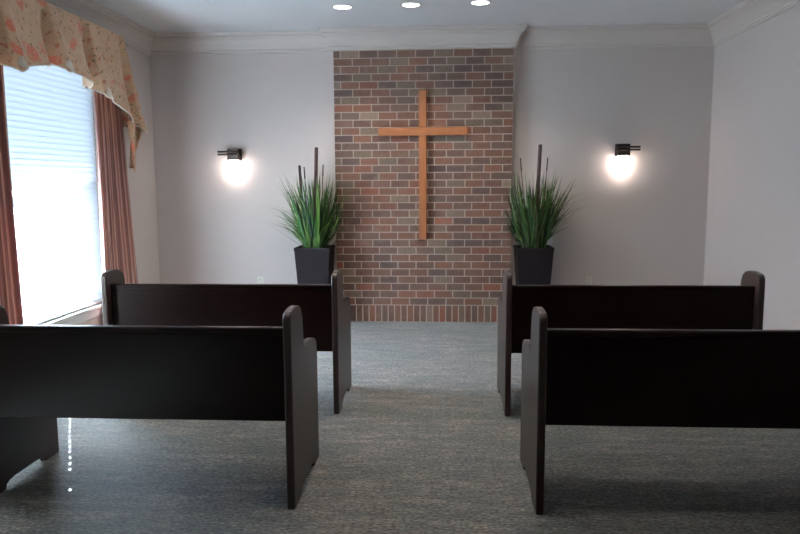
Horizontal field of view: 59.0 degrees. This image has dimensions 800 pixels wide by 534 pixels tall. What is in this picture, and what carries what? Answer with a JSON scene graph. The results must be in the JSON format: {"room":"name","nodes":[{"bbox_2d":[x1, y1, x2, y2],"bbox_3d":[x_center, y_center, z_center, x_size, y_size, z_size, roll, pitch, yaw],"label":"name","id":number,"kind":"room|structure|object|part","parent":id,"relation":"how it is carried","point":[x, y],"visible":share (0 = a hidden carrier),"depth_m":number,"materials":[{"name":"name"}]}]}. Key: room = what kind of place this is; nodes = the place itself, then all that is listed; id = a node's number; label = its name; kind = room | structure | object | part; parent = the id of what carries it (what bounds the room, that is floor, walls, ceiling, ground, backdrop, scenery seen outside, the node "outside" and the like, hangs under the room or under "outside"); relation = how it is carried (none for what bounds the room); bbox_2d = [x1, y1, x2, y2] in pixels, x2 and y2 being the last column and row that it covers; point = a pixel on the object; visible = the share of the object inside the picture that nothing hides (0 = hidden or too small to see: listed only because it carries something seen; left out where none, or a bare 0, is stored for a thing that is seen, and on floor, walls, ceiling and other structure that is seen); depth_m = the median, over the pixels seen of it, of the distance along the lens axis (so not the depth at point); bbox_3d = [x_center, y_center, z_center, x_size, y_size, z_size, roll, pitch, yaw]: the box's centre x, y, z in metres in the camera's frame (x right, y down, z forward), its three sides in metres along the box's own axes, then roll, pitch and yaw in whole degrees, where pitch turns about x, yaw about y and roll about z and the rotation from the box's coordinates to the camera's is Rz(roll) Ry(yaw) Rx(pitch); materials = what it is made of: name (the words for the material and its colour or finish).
{"room":"house of worship","nodes":[
{"label":"house of worship","id":0,"kind":"room"},
{"bbox_2d":[40,46,159,324],"bbox_3d":[-3.303,-0.119,0.889,0.200,3.180,14.400,0,7,3],"label":"wall","id":1,"kind":"structure","parent":0,"point":[142,186],"depth_m":7.68,"materials":[{"name":"beige paint"}]},
{"bbox_2d":[0,65,23,324],"bbox_3d":[-2.897,-0.407,4.940,0.127,2.746,0.577,0,7,3],"label":"curtain","id":2,"kind":"object","parent":1,"relation":"hanging from","point":[10,284],"visible":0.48,"depth_m":5.13,"materials":[{"name":"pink fabric"}]},
{"bbox_2d":[26,186,102,324],"bbox_3d":[-2.977,-0.618,5.845,0.200,2.340,1.960,0,7,3],"label":"window","id":3,"kind":"structure","parent":1,"relation":"in","point":[82,315],"depth_m":6.30,"materials":[{"name":"white"}]},
{"bbox_2d":[3,65,101,324],"bbox_3d":[-2.952,-0.668,5.837,0.060,2.238,1.858,0,7,3],"label":"window blind","id":4,"kind":"object","parent":3,"relation":"attached to","point":[38,200],"visible":0.74,"depth_m":6.01,"materials":[{"name":"white plastic"}]},
{"bbox_3d":[-2.946,0.433,5.970,0.050,0.021,1.858,0,7,3],"label":"rail","id":5,"kind":"part","parent":4,"relation":"part of","materials":[{"name":"white plastic"}]},
{"bbox_3d":[-3.047,-0.668,5.843,0.060,2.240,1.860,0,7,3],"label":"frame","id":6,"kind":"part","parent":3,"relation":"part of","materials":[{"name":"white"}]},
{"bbox_3d":[-2.941,0.494,5.977,0.140,0.100,1.960,0,7,3],"label":"sill","id":7,"kind":"part","parent":3,"relation":"part of","materials":[{"name":"white"}]},
{"bbox_2d":[0,0,147,172],"bbox_3d":[-2.745,-1.402,5.514,0.360,1.293,3.680,0,7,3],"label":"floral valance","id":8,"kind":"object","parent":1,"relation":"attached to","point":[33,33],"visible":1,"depth_m":5.74,"materials":[{"name":"fabric"}]},
{"bbox_2d":[93,91,137,282],"bbox_3d":[-2.779,-0.641,6.881,0.131,2.746,0.780,0,7,3],"label":"curtain","id":9,"kind":"object","parent":1,"relation":"hanging from","point":[116,229],"visible":0.62,"depth_m":6.78,"materials":[{"name":"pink fabric"}]},
{"bbox_2d":[0,321,799,533],"bbox_3d":[-0.134,1.524,0.899,6.530,0.120,14.800,0,7,3],"label":"floor","id":10,"kind":"structure","parent":0,"point":[421,440],"depth_m":3.85,"materials":[{"name":"carpet"}]},
{"bbox_2d":[0,305,318,509],"bbox_3d":[-1.269,0.644,3.703,1.572,0.968,0.674,0,7,3],"label":"pew","id":11,"kind":"object","parent":10,"relation":"on","point":[48,373],"visible":1,"depth_m":3.41,"materials":[{"name":"brown wood"}]},
{"bbox_3d":[-2.034,0.643,3.748,0.039,0.968,0.674,0,7,3],"label":"panel","id":12,"kind":"part","parent":11,"relation":"part of","materials":[{"name":"brown wood"}]},
{"bbox_3d":[-1.287,0.299,3.401,1.494,0.030,0.044,0,7,3],"label":"rail","id":13,"kind":"part","parent":11,"relation":"part of","materials":[{"name":"brown wood"}]},
{"bbox_3d":[-1.286,0.527,3.424,1.494,0.428,0.023,0,7,3],"label":"panel","id":14,"kind":"part","parent":11,"relation":"part of","materials":[{"name":"brown wood"}]},
{"bbox_3d":[-0.504,0.645,3.657,0.039,0.968,0.674,0,7,3],"label":"panel","id":15,"kind":"part","parent":11,"relation":"part of","materials":[{"name":"brown wood"}]},
{"bbox_2d":[101,269,351,413],"bbox_3d":[-1.195,0.476,5.096,1.605,0.968,0.674,0,7,3],"label":"pew","id":16,"kind":"object","parent":10,"relation":"on","point":[326,313],"visible":0.73,"depth_m":4.79,"materials":[{"name":"brown wood"}]},
{"bbox_3d":[-1.976,0.474,5.142,0.039,0.968,0.674,0,7,3],"label":"panel","id":17,"kind":"part","parent":16,"relation":"part of","materials":[{"name":"brown wood"}]},
{"bbox_3d":[-1.212,0.130,4.793,1.527,0.030,0.044,0,7,3],"label":"rail","id":18,"kind":"part","parent":16,"relation":"part of","materials":[{"name":"brown wood"}]},
{"bbox_3d":[-1.211,0.358,4.816,1.527,0.428,0.023,0,7,3],"label":"panel","id":19,"kind":"part","parent":16,"relation":"part of","materials":[{"name":"brown wood"}]},
{"bbox_3d":[-0.413,0.477,5.049,0.039,0.968,0.674,0,7,3],"label":"panel","id":20,"kind":"part","parent":16,"relation":"part of","materials":[{"name":"brown wood"}]},
{"bbox_2d":[265,147,349,283],"bbox_3d":[-1.073,-0.308,7.564,1.144,1.931,0.668,0,7,3],"label":"potted grass","id":21,"kind":"object","parent":10,"relation":"on","point":[314,259],"depth_m":7.56,"materials":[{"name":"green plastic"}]},
{"bbox_2d":[294,245,334,283],"bbox_3d":[-0.924,0.206,7.749,0.388,0.865,0.388,0,7,3],"label":"planter","id":22,"kind":"object","parent":21,"relation":"attached to","point":[314,263],"depth_m":7.55,"materials":[{"name":"black plastic"}]},
{"bbox_2d":[499,144,591,284],"bbox_3d":[1.562,-0.299,7.332,1.157,1.941,0.803,0,7,6],"label":"potted grass","id":23,"kind":"object","parent":10,"relation":"on","point":[533,259],"depth_m":7.42,"materials":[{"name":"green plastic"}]},
{"bbox_2d":[513,245,553,284],"bbox_3d":[1.427,0.210,7.609,0.388,0.865,0.388,0,7,3],"label":"planter","id":24,"kind":"object","parent":23,"relation":"attached to","point":[533,263],"depth_m":7.41,"materials":[{"name":"black plastic"}]},
{"bbox_2d":[497,270,764,416],"bbox_3d":[1.533,0.480,4.933,1.640,0.968,0.674,0,7,3],"label":"pew","id":25,"kind":"object","parent":10,"relation":"on","point":[733,307],"visible":0.73,"depth_m":4.63,"materials":[{"name":"brown wood"}]},
{"bbox_3d":[0.734,0.479,4.981,0.039,0.968,0.674,0,7,3],"label":"panel","id":26,"kind":"part","parent":25,"relation":"part of","materials":[{"name":"brown wood"}]},
{"bbox_3d":[1.517,0.363,4.654,1.562,0.428,0.023,0,7,3],"label":"panel","id":27,"kind":"part","parent":25,"relation":"part of","materials":[{"name":"brown wood"}]},
{"bbox_3d":[1.516,0.135,4.631,1.562,0.030,0.044,0,7,3],"label":"rail","id":28,"kind":"part","parent":25,"relation":"part of","materials":[{"name":"brown wood"}]},
{"bbox_3d":[2.332,0.482,4.886,0.039,0.968,0.674,0,7,3],"label":"panel","id":29,"kind":"part","parent":25,"relation":"part of","materials":[{"name":"brown wood"}]},
{"bbox_2d":[520,307,799,514],"bbox_3d":[1.472,0.649,3.539,1.640,0.968,0.674,0,7,3],"label":"pew","id":30,"kind":"object","parent":10,"relation":"on","point":[712,378],"visible":1,"depth_m":3.26,"materials":[{"name":"brown wood"}]},
{"bbox_3d":[0.673,0.647,3.587,0.039,0.968,0.674,0,7,3],"label":"panel","id":31,"kind":"part","parent":30,"relation":"part of","materials":[{"name":"brown wood"}]},
{"bbox_3d":[1.455,0.531,3.260,1.562,0.428,0.023,0,7,3],"label":"panel","id":32,"kind":"part","parent":30,"relation":"part of","materials":[{"name":"brown wood"}]},
{"bbox_3d":[1.454,0.303,3.237,1.562,0.030,0.044,0,7,3],"label":"rail","id":33,"kind":"part","parent":30,"relation":"part of","materials":[{"name":"brown wood"}]},
{"bbox_2d":[92,0,744,32],"bbox_3d":[-0.152,-1.767,0.502,6.530,0.150,14.800,0,7,3],"label":"ceiling","id":34,"kind":"structure","parent":0,"point":[157,16],"depth_m":6.83,"materials":[{"name":"paint"}]},
{"bbox_2d":[332,4,352,9],"bbox_3d":[-0.536,-2.419,6.581,0.204,0.008,0.204,0,7,3],"label":"recessed light","id":35,"kind":"object","parent":34,"relation":"in","point":[338,6],"visible":1,"depth_m":6.58,"materials":[{"name":"white metal"}]},
{"bbox_2d":[400,2,421,7],"bbox_3d":[0.101,-2.414,6.513,0.204,0.008,0.204,0,7,3],"label":"recessed light","id":36,"kind":"object","parent":34,"relation":"in","point":[405,4],"visible":1,"depth_m":6.50,"materials":[{"name":"white metal"}]},
{"bbox_2d":[469,0,491,5],"bbox_3d":[0.733,-2.409,6.446,0.204,0.008,0.204,0,7,3],"label":"recessed light","id":37,"kind":"object","parent":34,"relation":"in","point":[474,2],"visible":1,"depth_m":6.43,"materials":[{"name":"white metal"}]},
{"bbox_2d":[333,48,513,321],"bbox_3d":[0.256,-0.970,7.781,1.932,3.180,0.115,0,7,3],"label":"brick wall","id":38,"kind":"structure","parent":0,"point":[455,274],"depth_m":7.73,"materials":[{"name":"brick"}]},
{"bbox_2d":[378,90,467,239],"bbox_3d":[0.248,-1.101,7.682,0.962,1.606,0.066,0,7,3],"label":"wall cross","id":39,"kind":"object","parent":38,"relation":"attached to","point":[422,131],"visible":1,"depth_m":7.62,"materials":[{"name":"brown wood"}]},
{"bbox_2d":[150,46,714,284],"bbox_3d":[0.289,-0.989,7.936,6.530,3.180,0.200,0,7,3],"label":"wall","id":40,"kind":"structure","parent":0,"point":[645,224],"depth_m":7.80,"materials":[{"name":"beige paint"}]},
{"bbox_2d":[217,149,241,174],"bbox_3d":[-1.889,-1.170,7.873,0.250,0.298,0.137,0,7,3],"label":"wall sconce","id":41,"kind":"object","parent":40,"relation":"attached to","point":[234,156],"visible":1,"depth_m":7.82,"materials":[{"name":"brown metal"}]},
{"bbox_3d":[-1.892,-1.244,7.806,0.250,0.021,0.021,0,7,3],"label":"rod","id":42,"kind":"part","parent":41,"relation":"part of","materials":[{"name":"brown metal"}]},
{"bbox_3d":[-1.893,-1.273,7.802,0.250,0.021,0.021,0,7,3],"label":"rod","id":43,"kind":"part","parent":41,"relation":"part of","materials":[{"name":"brown metal"}]},
{"bbox_3d":[-1.848,-1.105,7.878,0.124,0.168,0.124,0,7,3],"label":"lamp shade","id":44,"kind":"part","parent":41,"relation":"part of","materials":[{"name":"white glass"}]},
{"bbox_2d":[257,276,263,283],"bbox_3d":[-1.595,0.165,8.082,0.072,0.116,0.010,0,7,3],"label":"wall outlet","id":45,"kind":"object","parent":40,"relation":"attached to","point":[260,279],"visible":0.77,"depth_m":8.08,"materials":[{"name":"beige plastic"}]},
{"bbox_2d":[586,276,591,284],"bbox_3d":[2.103,0.158,7.860,0.072,0.116,0.010,0,7,3],"label":"wall outlet","id":46,"kind":"object","parent":40,"relation":"attached to","point":[588,278],"visible":0.91,"depth_m":7.86,"materials":[{"name":"beige plastic"}]},
{"bbox_2d":[615,144,640,170],"bbox_3d":[2.444,-1.180,7.614,0.250,0.298,0.137,0,7,3],"label":"wall sconce","id":47,"kind":"object","parent":40,"relation":"attached to","point":[622,151],"visible":1,"depth_m":7.57,"materials":[{"name":"brown metal"}]},
{"bbox_3d":[2.404,-1.115,7.622,0.124,0.168,0.124,0,7,3],"label":"lamp shade","id":48,"kind":"part","parent":47,"relation":"part of","materials":[{"name":"white glass"}]},
{"bbox_3d":[2.440,-1.253,7.546,0.250,0.021,0.021,0,7,3],"label":"rod","id":49,"kind":"part","parent":47,"relation":"part of","materials":[{"name":"brown metal"}]},
{"bbox_3d":[2.440,-1.283,7.543,0.250,0.021,0.021,0,7,3],"label":"rod","id":50,"kind":"part","parent":47,"relation":"part of","materials":[{"name":"brown metal"}]},
{"bbox_2d":[704,4,799,329],"bbox_3d":[3.016,-0.109,0.513,0.200,3.180,14.400,0,7,3],"label":"wall","id":51,"kind":"structure","parent":0,"point":[753,220],"depth_m":6.44,"materials":[{"name":"beige paint"}]},
{"bbox_2d":[43,0,799,55],"bbox_3d":[-0.151,-1.587,0.523,6.130,0.212,14.400,0,7,3],"label":"trim","id":52,"kind":"structure","parent":51,"relation":"attached to","point":[747,14],"depth_m":7.48,"materials":[{"name":"beige paint"}]}
]}

